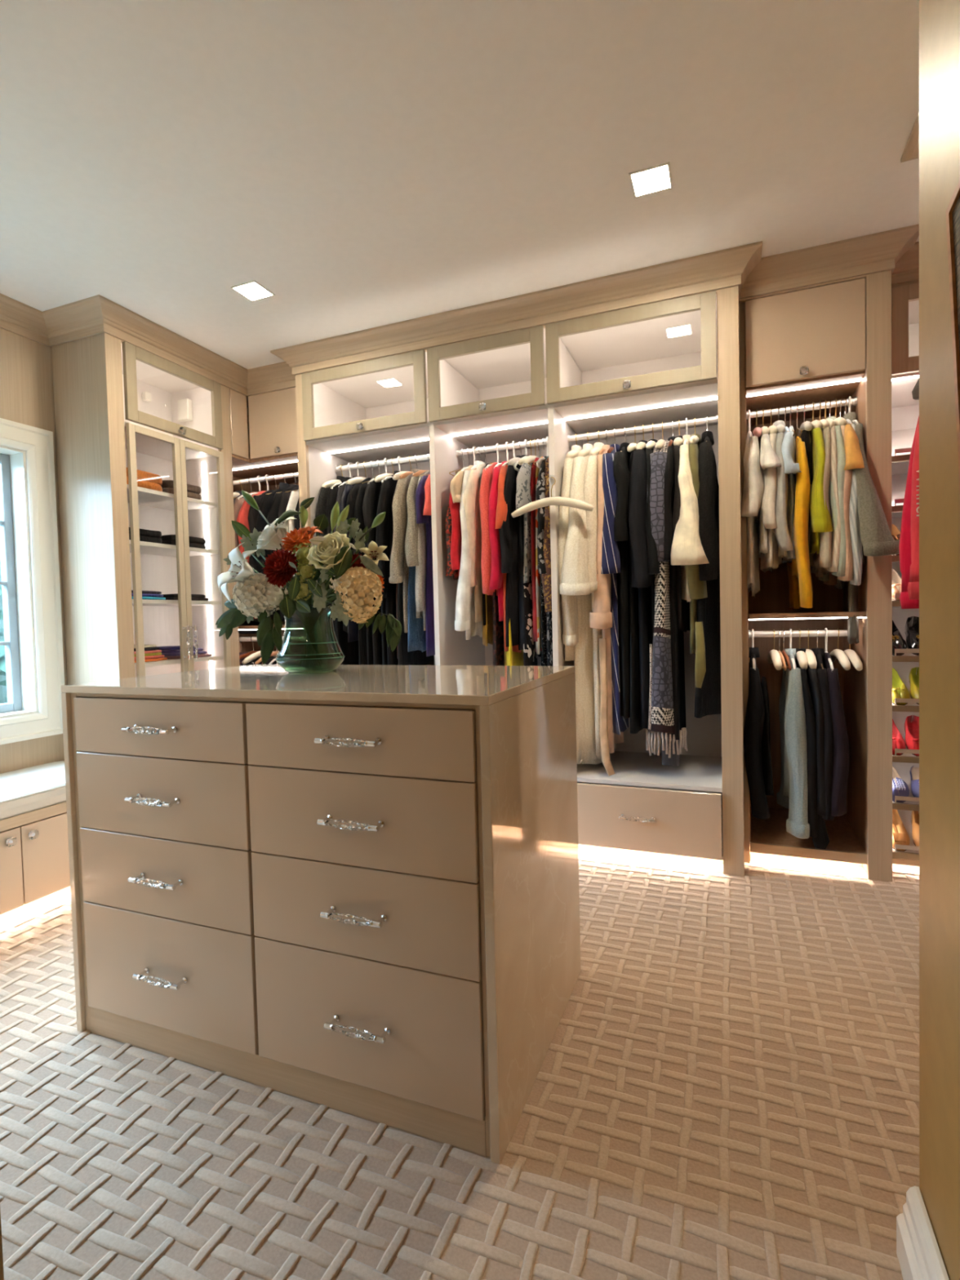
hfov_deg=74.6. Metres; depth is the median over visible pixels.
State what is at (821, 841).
dress
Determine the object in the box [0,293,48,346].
trim
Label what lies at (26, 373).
wall
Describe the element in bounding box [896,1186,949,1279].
baseboard
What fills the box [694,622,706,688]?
belt
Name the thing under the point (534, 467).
dress
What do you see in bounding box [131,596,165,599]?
shirt
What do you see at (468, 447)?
wire hanger
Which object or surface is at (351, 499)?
dress
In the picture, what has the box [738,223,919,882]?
wardrobe
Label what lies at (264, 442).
wardrobe
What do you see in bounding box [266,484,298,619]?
blazer
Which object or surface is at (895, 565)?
shelf
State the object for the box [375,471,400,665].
jacket
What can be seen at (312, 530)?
chrysanthemum
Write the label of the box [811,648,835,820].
cardigan
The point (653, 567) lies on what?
jacket
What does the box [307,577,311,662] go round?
flower
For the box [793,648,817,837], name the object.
shirt
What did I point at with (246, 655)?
wooden hanger
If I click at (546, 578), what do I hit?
tunic
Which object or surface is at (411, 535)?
coat
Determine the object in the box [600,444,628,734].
dress
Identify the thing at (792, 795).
denim shirt
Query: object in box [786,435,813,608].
cardigan
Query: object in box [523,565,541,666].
floral dress
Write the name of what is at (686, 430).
hanger
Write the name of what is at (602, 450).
wooden hanger
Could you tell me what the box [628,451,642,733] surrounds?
dress
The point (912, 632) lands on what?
shoe
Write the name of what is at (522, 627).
dress
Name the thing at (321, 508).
coat
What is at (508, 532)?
dress
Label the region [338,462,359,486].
hanger
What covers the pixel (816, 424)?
hanger
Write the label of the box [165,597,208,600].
shirt
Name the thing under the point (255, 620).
jacket
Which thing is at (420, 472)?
wooden hanger
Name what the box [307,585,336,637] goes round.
flower
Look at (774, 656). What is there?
hanger
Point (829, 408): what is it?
wire hanger
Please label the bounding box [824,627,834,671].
hanger
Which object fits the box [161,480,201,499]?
sweater
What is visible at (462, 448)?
wire hanger
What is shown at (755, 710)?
coat
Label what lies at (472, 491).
shirt
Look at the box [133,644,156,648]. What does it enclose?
shirt
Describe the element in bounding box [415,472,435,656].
dress
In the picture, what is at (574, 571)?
coat
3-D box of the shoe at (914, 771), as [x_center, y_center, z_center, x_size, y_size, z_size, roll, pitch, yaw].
[1.993,0.653,2.841,0.104,0.127,0.222,-1,2,22]
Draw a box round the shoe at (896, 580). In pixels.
[892,568,901,600]
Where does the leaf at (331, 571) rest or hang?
in the glass vase
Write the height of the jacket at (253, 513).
0.837 m
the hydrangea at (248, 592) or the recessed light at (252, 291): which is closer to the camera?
the hydrangea at (248, 592)
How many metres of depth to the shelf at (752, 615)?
2.79 m
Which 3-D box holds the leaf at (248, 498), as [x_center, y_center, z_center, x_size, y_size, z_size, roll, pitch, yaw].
[-0.672,-0.213,2.083,0.276,0.590,0.031,-1,2,24]
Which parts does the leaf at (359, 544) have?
blade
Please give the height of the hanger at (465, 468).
0.199 m
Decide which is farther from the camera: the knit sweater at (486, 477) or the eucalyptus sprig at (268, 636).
the knit sweater at (486, 477)
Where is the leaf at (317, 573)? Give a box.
[308,567,319,599]
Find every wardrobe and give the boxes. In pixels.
[229,361,303,656]
[270,240,762,876]
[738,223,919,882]
[900,111,919,162]
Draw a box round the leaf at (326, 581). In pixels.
[313,574,332,601]
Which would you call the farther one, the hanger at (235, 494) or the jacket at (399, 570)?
the hanger at (235, 494)
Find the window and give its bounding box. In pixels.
[0,417,64,744]
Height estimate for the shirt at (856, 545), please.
0.748 m
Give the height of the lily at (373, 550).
0.392 m
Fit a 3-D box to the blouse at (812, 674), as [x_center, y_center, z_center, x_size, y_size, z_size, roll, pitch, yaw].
[1.557,0.402,2.945,0.100,0.688,0.519,-1,2,18]
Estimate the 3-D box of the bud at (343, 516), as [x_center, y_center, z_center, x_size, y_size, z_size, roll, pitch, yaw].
[-0.491,-0.172,2.034,0.174,0.513,0.024,-1,2,16]
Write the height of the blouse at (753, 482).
0.777 m
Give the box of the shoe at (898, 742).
[892,719,906,755]
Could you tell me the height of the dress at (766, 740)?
0.534 m
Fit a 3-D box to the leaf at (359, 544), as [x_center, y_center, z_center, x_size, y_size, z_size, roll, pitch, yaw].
[-0.474,-0.135,2.013,0.254,0.424,0.023,-1,2,22]
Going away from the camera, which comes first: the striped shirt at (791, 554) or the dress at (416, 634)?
the striped shirt at (791, 554)
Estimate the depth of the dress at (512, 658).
3.28 m
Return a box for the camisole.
[800,430,813,484]
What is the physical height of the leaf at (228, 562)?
0.370 m
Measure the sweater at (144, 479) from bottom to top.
0.096 m
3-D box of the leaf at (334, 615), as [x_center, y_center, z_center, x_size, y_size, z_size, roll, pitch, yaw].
[-0.507,-0.023,1.981,0.026,0.203,0.240,-3,3,-40]
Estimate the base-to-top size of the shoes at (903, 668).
0.238 m
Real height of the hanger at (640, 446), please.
0.178 m
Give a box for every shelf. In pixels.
[127,484,217,511]
[128,539,218,556]
[132,599,220,606]
[134,656,222,667]
[238,624,303,629]
[748,611,866,618]
[891,428,915,456]
[891,473,907,506]
[892,517,902,555]
[892,561,902,600]
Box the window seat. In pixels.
[0,760,66,819]
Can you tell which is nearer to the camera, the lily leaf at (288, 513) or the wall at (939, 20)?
the wall at (939, 20)
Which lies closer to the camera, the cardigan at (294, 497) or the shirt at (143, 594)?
the shirt at (143, 594)
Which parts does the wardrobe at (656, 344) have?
panel, knob, glass door, hanging rod, knob, glass door, hanging rod, rail, crown moulding, panel, panel, handle mount, knob, glass door, handle rod, hanging rod, drawer, toe panel, handle mount, panel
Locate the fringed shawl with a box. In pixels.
[644,440,687,758]
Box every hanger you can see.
[233,478,242,497]
[237,475,262,499]
[239,635,257,663]
[241,650,284,664]
[249,474,269,495]
[254,647,292,664]
[268,634,295,664]
[321,464,344,488]
[330,462,352,488]
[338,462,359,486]
[345,461,367,484]
[367,457,387,484]
[373,457,395,482]
[381,456,401,482]
[392,455,411,479]
[399,454,417,479]
[413,453,430,476]
[448,448,465,476]
[454,447,469,473]
[460,446,475,471]
[473,444,486,469]
[484,443,499,470]
[493,441,509,469]
[502,440,515,466]
[506,440,522,465]
[511,476,594,517]
[513,439,527,471]
[518,439,532,465]
[522,438,537,463]
[528,438,539,467]
[533,437,544,466]
[536,436,548,468]
[565,433,578,457]
[577,431,590,456]
[589,430,600,455]
[598,429,608,454]
[607,427,615,453]
[626,425,636,452]
[635,424,646,449]
[645,422,655,448]
[655,422,665,448]
[668,420,673,446]
[673,419,683,445]
[683,417,688,444]
[689,417,699,450]
[748,409,751,439]
[751,629,755,670]
[752,408,761,439]
[759,408,768,449]
[767,629,782,670]
[768,407,777,434]
[776,406,785,433]
[777,629,786,670]
[781,629,791,670]
[784,405,789,431]
[786,628,795,670]
[789,404,795,436]
[794,628,808,669]
[795,404,802,439]
[797,402,813,435]
[804,628,817,669]
[810,401,822,428]
[816,628,823,669]
[818,400,829,428]
[824,400,835,427]
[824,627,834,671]
[828,399,836,426]
[829,628,850,670]
[834,398,846,426]
[838,644,862,671]
[839,398,847,424]
[844,397,852,424]
[847,395,859,424]
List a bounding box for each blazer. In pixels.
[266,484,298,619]
[333,475,357,632]
[672,435,689,631]
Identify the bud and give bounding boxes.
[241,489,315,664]
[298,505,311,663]
[305,501,339,667]
[305,504,349,666]
[311,511,386,631]
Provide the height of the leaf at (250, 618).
0.207 m
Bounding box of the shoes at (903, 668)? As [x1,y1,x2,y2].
[892,662,919,705]
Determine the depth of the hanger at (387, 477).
3.61 m
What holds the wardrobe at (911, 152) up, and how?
on the floor
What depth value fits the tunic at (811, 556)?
2.82 m
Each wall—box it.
[0,328,248,773]
[0,1209,4,1279]
[919,0,959,1279]
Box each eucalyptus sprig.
[215,599,319,655]
[257,605,318,664]
[306,601,401,652]
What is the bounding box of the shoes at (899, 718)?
[892,711,919,756]
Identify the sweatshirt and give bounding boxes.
[898,416,919,608]
[907,417,919,599]
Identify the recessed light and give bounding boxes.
[231,280,275,302]
[628,161,673,198]
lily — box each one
[217,542,319,665]
[263,516,315,665]
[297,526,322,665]
[298,541,389,666]
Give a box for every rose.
[256,523,316,657]
[306,531,351,622]
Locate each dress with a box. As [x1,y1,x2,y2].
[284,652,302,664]
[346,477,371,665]
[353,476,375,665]
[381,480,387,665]
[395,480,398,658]
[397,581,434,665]
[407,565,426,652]
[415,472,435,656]
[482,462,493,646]
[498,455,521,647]
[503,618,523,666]
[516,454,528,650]
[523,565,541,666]
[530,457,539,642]
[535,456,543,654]
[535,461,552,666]
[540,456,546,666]
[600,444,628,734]
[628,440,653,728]
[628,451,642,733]
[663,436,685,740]
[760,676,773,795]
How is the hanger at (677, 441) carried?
hanging from the wardrobe at (656, 344)
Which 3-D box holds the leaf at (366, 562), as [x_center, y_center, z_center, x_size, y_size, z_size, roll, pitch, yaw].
[-0.440,-0.087,1.965,0.375,0.340,0.016,0,2,34]
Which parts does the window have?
sash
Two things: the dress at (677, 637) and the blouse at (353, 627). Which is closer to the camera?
the dress at (677, 637)
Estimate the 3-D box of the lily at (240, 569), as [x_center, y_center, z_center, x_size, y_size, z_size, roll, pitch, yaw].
[-0.685,-0.116,1.994,0.313,0.406,0.144,-1,2,6]
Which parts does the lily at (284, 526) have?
stem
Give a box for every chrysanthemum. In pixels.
[262,548,308,628]
[280,527,313,632]
[299,569,384,666]
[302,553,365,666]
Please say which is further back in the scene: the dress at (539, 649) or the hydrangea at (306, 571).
the dress at (539, 649)
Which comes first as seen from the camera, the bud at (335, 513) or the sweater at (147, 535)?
the bud at (335, 513)
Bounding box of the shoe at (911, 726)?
[904,715,919,756]
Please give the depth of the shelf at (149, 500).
3.52 m
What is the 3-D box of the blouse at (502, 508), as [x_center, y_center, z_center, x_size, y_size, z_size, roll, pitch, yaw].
[0.196,-0.441,3.382,0.073,1.020,0.557,-1,2,20]
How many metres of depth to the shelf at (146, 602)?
3.51 m
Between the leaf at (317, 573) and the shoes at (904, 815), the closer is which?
the leaf at (317, 573)
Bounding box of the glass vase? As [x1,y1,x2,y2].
[275,616,345,673]
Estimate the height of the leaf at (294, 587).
0.267 m
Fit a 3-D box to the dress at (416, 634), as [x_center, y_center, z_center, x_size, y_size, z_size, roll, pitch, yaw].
[-0.308,-0.439,3.582,0.092,1.014,0.400,-1,2,22]
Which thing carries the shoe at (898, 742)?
in the cabinet at (905, 274)
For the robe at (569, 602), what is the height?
1.088 m
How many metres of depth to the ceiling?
1.99 m
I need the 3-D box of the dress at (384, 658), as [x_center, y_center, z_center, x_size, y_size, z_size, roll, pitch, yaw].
[-0.472,-0.294,3.664,0.073,1.300,0.400,-1,2,22]
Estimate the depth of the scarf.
2.98 m
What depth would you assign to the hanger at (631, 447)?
2.98 m
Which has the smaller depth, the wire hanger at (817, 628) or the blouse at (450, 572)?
the wire hanger at (817, 628)
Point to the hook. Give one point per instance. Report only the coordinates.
(551, 480)
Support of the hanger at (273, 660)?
hanging from the wardrobe at (264, 442)
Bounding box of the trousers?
[847,581,859,644]
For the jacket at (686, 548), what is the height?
0.799 m
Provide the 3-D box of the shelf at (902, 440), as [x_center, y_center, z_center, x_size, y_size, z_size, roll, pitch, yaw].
[2.289,-0.908,2.776,0.929,0.238,0.440,-1,2,22]
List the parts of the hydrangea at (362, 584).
stem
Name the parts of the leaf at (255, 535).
blade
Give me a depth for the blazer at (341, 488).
3.54 m
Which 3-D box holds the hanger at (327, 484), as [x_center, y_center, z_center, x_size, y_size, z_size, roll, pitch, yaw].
[-0.822,-0.962,3.774,0.038,0.178,0.400,-1,2,22]
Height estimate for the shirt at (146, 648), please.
0.016 m
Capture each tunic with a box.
[362,480,382,665]
[541,460,560,612]
[808,430,813,566]
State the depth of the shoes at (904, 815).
2.85 m
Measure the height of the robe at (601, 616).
1.520 m
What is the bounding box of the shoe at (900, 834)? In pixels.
[892,808,909,851]
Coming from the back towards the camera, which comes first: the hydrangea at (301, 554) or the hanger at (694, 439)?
the hanger at (694, 439)
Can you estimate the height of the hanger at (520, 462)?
0.178 m
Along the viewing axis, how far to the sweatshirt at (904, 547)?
2.31 m
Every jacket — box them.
[233,493,258,622]
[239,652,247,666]
[248,489,284,621]
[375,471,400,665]
[388,468,419,632]
[644,439,659,732]
[671,435,709,601]
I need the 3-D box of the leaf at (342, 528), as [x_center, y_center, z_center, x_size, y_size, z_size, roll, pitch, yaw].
[-0.497,-0.150,2.004,0.201,0.452,0.032,0,2,27]
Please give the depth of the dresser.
1.51 m
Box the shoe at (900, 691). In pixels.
[892,667,910,705]
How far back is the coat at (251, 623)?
4.13 m
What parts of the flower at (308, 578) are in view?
stem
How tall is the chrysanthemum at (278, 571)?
0.359 m
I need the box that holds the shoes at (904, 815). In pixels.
[892,809,919,853]
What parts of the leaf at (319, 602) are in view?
stem, blade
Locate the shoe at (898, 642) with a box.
[892,620,906,655]
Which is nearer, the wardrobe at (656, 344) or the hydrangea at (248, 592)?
the hydrangea at (248, 592)
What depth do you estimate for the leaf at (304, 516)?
2.06 m
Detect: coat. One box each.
[235,490,260,634]
[256,482,302,622]
[315,475,345,664]
[326,476,359,664]
[404,471,426,618]
[559,443,602,764]
[613,442,631,718]
[684,433,707,653]
[693,431,721,718]
[743,647,769,819]
[843,412,899,564]
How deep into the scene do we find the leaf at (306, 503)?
2.05 m
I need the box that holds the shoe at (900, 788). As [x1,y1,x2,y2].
[892,765,909,802]
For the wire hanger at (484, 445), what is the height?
0.181 m
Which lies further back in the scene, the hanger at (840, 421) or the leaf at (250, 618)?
the hanger at (840, 421)
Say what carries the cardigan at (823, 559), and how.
hanging from the hanger at (824, 422)
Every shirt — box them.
[131,590,161,594]
[131,593,163,597]
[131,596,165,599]
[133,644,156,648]
[133,647,159,651]
[133,649,161,653]
[133,652,161,657]
[134,654,164,659]
[134,657,167,662]
[155,645,194,649]
[160,593,205,597]
[161,648,203,653]
[161,651,207,656]
[164,653,212,659]
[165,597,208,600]
[454,460,484,639]
[462,463,485,622]
[757,433,781,557]
[760,433,778,572]
[776,648,809,838]
[781,426,800,551]
[782,426,795,563]
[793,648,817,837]
[809,427,832,554]
[815,426,840,577]
[817,416,849,581]
[834,418,862,588]
[844,424,864,470]
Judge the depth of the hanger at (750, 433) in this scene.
2.98 m
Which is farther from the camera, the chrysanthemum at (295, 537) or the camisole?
the camisole
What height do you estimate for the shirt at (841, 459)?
0.728 m
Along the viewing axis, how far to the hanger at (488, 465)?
3.39 m
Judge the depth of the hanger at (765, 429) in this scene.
2.84 m
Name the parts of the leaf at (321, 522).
stem, blade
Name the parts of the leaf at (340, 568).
blade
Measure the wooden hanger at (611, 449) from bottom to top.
0.181 m
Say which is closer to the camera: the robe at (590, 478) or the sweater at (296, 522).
the robe at (590, 478)
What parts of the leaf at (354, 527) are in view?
blade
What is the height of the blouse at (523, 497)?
0.659 m
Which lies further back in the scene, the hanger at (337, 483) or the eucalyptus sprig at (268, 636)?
the hanger at (337, 483)
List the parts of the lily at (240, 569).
stem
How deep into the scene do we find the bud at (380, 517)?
1.96 m
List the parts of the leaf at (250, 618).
blade, stem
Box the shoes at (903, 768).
[892,761,919,804]
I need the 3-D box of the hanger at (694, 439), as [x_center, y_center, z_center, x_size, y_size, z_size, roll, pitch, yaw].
[1.036,-0.982,3.035,0.038,0.178,0.400,-1,2,22]
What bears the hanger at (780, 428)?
hanging from the wardrobe at (815, 322)
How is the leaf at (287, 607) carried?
in the glass vase
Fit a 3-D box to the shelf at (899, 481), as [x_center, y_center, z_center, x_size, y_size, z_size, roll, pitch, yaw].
[2.295,-0.693,2.784,0.929,0.238,0.440,-1,2,22]
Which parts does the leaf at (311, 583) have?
stem, blade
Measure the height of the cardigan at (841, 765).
0.688 m
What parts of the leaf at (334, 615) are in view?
blade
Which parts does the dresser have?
handle mount, handle mount, handle mount, handle mount, handle rod, handle rod, handle rod, handle rod, drawer, drawer, drawer, handle mount, drawer, handle mount, handle mount, handle mount, frame rail, handle mount, handle mount, handle mount, handle mount, handle rod, handle rod, handle rod, handle rod, drawer, drawer, drawer, drawer, handle mount, handle mount, handle mount, handle mount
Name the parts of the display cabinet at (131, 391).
panel, crown moulding, panel, glass door, panel, glass door, knob, handle mount, handle mount, handle rod, handle mount, handle mount, handle rod, panel, glass door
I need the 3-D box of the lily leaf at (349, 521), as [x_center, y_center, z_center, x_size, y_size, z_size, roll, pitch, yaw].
[-0.488,-0.153,2.051,0.189,0.481,0.020,-1,2,0]
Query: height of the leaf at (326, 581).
0.290 m
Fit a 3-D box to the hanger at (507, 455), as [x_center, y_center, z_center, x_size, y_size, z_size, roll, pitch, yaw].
[0.148,-0.965,3.388,0.012,0.199,0.409,-1,2,22]
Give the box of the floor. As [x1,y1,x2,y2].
[0,848,919,1279]
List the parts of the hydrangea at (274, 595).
stem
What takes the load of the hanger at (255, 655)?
hanging from the wardrobe at (264, 442)
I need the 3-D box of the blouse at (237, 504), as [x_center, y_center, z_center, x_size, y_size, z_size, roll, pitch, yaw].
[-1.432,-0.570,4.101,0.086,0.767,0.518,-1,2,22]
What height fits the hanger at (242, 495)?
0.199 m
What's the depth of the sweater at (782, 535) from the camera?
2.73 m
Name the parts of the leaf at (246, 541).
blade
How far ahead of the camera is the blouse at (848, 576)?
2.64 m
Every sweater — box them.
[126,466,162,491]
[128,527,162,543]
[160,534,205,548]
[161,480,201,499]
[293,499,300,529]
[479,462,497,595]
[488,461,506,621]
[773,420,793,564]
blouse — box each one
[233,491,256,598]
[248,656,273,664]
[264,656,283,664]
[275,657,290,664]
[338,483,359,642]
[422,474,431,515]
[444,497,458,579]
[448,491,462,574]
[449,465,473,593]
[495,464,521,653]
[515,462,533,582]
[740,431,764,597]
[806,664,826,815]
[823,424,853,585]
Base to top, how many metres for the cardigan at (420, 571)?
0.897 m
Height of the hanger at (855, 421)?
0.199 m
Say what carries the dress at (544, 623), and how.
hanging from the hanger at (547, 437)
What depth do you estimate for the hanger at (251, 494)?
4.05 m
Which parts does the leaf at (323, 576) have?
blade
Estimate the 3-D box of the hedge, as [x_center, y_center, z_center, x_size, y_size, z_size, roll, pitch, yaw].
[-7.022,0.119,1.739,1.346,3.224,13.365,-1,2,22]
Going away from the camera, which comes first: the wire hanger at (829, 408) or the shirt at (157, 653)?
the wire hanger at (829, 408)
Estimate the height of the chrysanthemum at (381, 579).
0.310 m
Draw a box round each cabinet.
[0,800,70,915]
[42,294,248,684]
[891,241,919,866]
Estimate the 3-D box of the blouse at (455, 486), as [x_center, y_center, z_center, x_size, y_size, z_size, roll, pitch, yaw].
[-0.031,-0.599,3.469,0.075,0.700,0.562,-1,2,22]
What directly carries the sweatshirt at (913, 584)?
hanging from the wire hanger
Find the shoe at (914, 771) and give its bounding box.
[910,765,919,802]
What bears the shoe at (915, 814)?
in the cabinet at (905, 274)
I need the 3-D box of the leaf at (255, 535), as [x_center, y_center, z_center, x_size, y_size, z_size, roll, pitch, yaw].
[-0.636,-0.147,2.071,0.234,0.453,0.031,-1,2,11]
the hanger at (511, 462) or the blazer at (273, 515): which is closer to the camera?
the hanger at (511, 462)
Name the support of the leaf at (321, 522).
in the glass vase
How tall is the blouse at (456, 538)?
0.600 m
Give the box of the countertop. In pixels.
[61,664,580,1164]
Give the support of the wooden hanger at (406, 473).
hanging from the wardrobe at (656, 344)
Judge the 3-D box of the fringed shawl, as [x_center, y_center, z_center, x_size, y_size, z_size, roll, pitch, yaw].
[0.905,-0.208,3.119,0.198,1.502,0.547,-1,2,11]
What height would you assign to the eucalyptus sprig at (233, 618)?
0.223 m
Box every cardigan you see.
[236,490,265,618]
[278,486,299,619]
[285,488,301,613]
[415,470,430,631]
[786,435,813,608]
[809,426,832,573]
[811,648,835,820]
[822,652,849,816]
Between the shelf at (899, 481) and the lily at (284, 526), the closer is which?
the lily at (284, 526)
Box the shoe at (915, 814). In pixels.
[911,810,919,846]
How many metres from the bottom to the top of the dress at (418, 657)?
1.300 m
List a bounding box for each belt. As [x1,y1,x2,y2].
[598,638,614,776]
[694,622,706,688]
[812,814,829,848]
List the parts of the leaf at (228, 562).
blade, stem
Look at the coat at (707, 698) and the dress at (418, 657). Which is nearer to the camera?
the coat at (707, 698)
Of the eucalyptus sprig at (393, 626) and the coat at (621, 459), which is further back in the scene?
the coat at (621, 459)
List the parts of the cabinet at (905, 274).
fence rail, fence rail, fence rail, rail, glass door, crown moulding, panel, fence rail, fence rail, fence rail, fence rail, fence rail, panel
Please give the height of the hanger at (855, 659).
0.178 m
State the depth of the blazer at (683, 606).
2.90 m
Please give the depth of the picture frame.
0.87 m
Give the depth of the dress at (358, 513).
3.49 m
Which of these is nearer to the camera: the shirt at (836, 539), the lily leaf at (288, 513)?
the lily leaf at (288, 513)
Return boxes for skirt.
[492,462,504,665]
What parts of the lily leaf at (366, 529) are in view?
stem, blade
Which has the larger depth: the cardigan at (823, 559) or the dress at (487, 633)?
the dress at (487, 633)
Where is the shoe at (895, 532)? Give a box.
[892,524,900,555]
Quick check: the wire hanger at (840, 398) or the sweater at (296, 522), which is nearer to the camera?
the wire hanger at (840, 398)
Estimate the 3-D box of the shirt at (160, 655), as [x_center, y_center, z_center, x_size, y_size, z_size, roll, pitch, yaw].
[-1.816,0.091,3.297,0.228,0.016,0.250,-1,2,22]
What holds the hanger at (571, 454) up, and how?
hanging from the wardrobe at (656, 344)
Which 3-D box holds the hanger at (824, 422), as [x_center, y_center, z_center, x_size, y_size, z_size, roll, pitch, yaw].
[1.559,-1.007,2.890,0.038,0.178,0.400,-1,2,22]
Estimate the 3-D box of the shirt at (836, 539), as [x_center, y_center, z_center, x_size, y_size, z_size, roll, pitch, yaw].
[1.586,-0.641,2.887,0.057,0.688,0.518,-1,2,20]
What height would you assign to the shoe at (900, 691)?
0.156 m
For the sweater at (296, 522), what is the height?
0.797 m
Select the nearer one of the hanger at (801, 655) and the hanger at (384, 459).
the hanger at (801, 655)
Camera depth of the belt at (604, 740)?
3.04 m
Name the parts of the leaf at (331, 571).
stem, blade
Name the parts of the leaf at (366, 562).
stem, blade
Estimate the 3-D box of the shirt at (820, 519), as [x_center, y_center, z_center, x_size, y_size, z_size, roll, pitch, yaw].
[1.541,-0.686,2.904,0.084,0.597,0.525,-1,2,22]
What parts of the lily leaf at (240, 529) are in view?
blade, stem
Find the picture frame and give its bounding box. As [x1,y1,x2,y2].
[945,178,959,488]
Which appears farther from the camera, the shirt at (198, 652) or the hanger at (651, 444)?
the shirt at (198, 652)
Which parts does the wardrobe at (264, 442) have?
door, panel, hanging rod, hanging rod, crown moulding, door, knob, panel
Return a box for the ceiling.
[0,0,919,408]
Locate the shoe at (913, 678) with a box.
[908,666,919,704]
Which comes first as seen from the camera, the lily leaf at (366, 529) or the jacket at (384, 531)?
the lily leaf at (366, 529)
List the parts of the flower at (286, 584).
blade, stem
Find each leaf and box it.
[222,555,323,664]
[231,520,321,667]
[240,534,321,664]
[246,607,321,662]
[249,527,319,663]
[274,509,317,665]
[279,595,307,619]
[288,561,296,568]
[288,577,309,626]
[296,598,310,613]
[299,497,314,665]
[300,525,369,666]
[302,517,355,667]
[302,518,359,663]
[304,544,352,666]
[305,528,365,644]
[307,514,328,666]
[307,578,322,620]
[308,567,319,599]
[309,561,337,626]
[309,563,329,632]
[309,582,327,666]
[312,555,383,626]
[312,591,353,626]
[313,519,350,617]
[313,574,332,601]
[313,600,337,620]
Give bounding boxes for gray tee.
[911,377,919,399]
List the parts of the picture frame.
woven panel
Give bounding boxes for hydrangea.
[231,573,312,635]
[257,582,317,666]
[291,542,311,601]
[293,577,311,600]
[296,561,315,667]
[302,566,382,666]
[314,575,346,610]
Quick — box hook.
[548,474,555,484]
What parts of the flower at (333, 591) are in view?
blade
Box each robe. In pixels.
[557,444,582,661]
[582,442,616,756]
[589,444,623,753]
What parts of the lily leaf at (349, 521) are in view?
blade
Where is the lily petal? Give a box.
[309,536,326,546]
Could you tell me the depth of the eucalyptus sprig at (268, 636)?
1.97 m
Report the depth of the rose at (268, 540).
2.04 m
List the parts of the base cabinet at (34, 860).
knob, door, knob, bench rail, door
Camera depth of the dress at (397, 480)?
3.49 m
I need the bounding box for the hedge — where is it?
[0,559,7,703]
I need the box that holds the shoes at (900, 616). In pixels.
[892,606,919,655]
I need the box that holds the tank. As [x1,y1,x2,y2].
[481,462,489,625]
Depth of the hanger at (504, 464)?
3.35 m
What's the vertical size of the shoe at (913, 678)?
0.156 m
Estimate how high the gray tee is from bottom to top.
0.580 m
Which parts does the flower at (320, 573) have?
stem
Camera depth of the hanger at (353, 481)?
3.59 m
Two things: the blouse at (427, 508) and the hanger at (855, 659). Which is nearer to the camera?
the hanger at (855, 659)
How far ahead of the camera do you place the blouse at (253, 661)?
4.05 m
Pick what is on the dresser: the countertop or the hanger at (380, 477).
the countertop
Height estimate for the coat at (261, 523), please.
0.885 m
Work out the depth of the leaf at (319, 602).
1.88 m
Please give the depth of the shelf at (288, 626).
3.84 m
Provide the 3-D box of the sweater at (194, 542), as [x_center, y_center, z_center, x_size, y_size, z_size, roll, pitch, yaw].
[-1.717,-0.546,3.564,0.243,0.065,0.264,-1,2,22]
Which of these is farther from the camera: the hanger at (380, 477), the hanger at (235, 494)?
the hanger at (235, 494)
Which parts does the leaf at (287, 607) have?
blade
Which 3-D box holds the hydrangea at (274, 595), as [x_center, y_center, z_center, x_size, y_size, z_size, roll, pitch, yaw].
[-0.624,-0.051,2.020,0.172,0.283,0.094,-1,2,7]
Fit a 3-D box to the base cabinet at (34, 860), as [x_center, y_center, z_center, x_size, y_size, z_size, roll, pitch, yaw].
[-2.146,0.923,2.297,0.485,0.422,1.695,-1,2,22]
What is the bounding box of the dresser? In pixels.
[70,693,490,1157]
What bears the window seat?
on the base cabinet at (34, 860)
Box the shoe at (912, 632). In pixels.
[904,616,919,655]
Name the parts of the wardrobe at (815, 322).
panel, panel, hanging rod, hanging rod, rail, knob, lift door, toe panel, crown moulding, panel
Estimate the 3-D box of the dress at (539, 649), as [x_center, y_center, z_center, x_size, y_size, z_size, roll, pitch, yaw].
[0.354,-0.443,3.329,0.066,1.020,0.400,-1,2,22]
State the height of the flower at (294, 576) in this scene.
0.290 m
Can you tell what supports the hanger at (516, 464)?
hanging from the wardrobe at (656, 344)
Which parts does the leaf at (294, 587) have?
blade, stem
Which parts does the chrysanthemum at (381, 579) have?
stem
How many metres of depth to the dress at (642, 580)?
2.92 m
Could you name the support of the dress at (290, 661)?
hanging from the wire hanger
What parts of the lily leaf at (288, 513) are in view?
blade, stem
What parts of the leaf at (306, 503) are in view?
blade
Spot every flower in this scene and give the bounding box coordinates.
[284,577,313,667]
[293,576,311,662]
[296,566,306,597]
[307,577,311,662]
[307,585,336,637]
[308,573,320,663]
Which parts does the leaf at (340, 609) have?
stem, blade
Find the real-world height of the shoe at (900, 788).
0.127 m

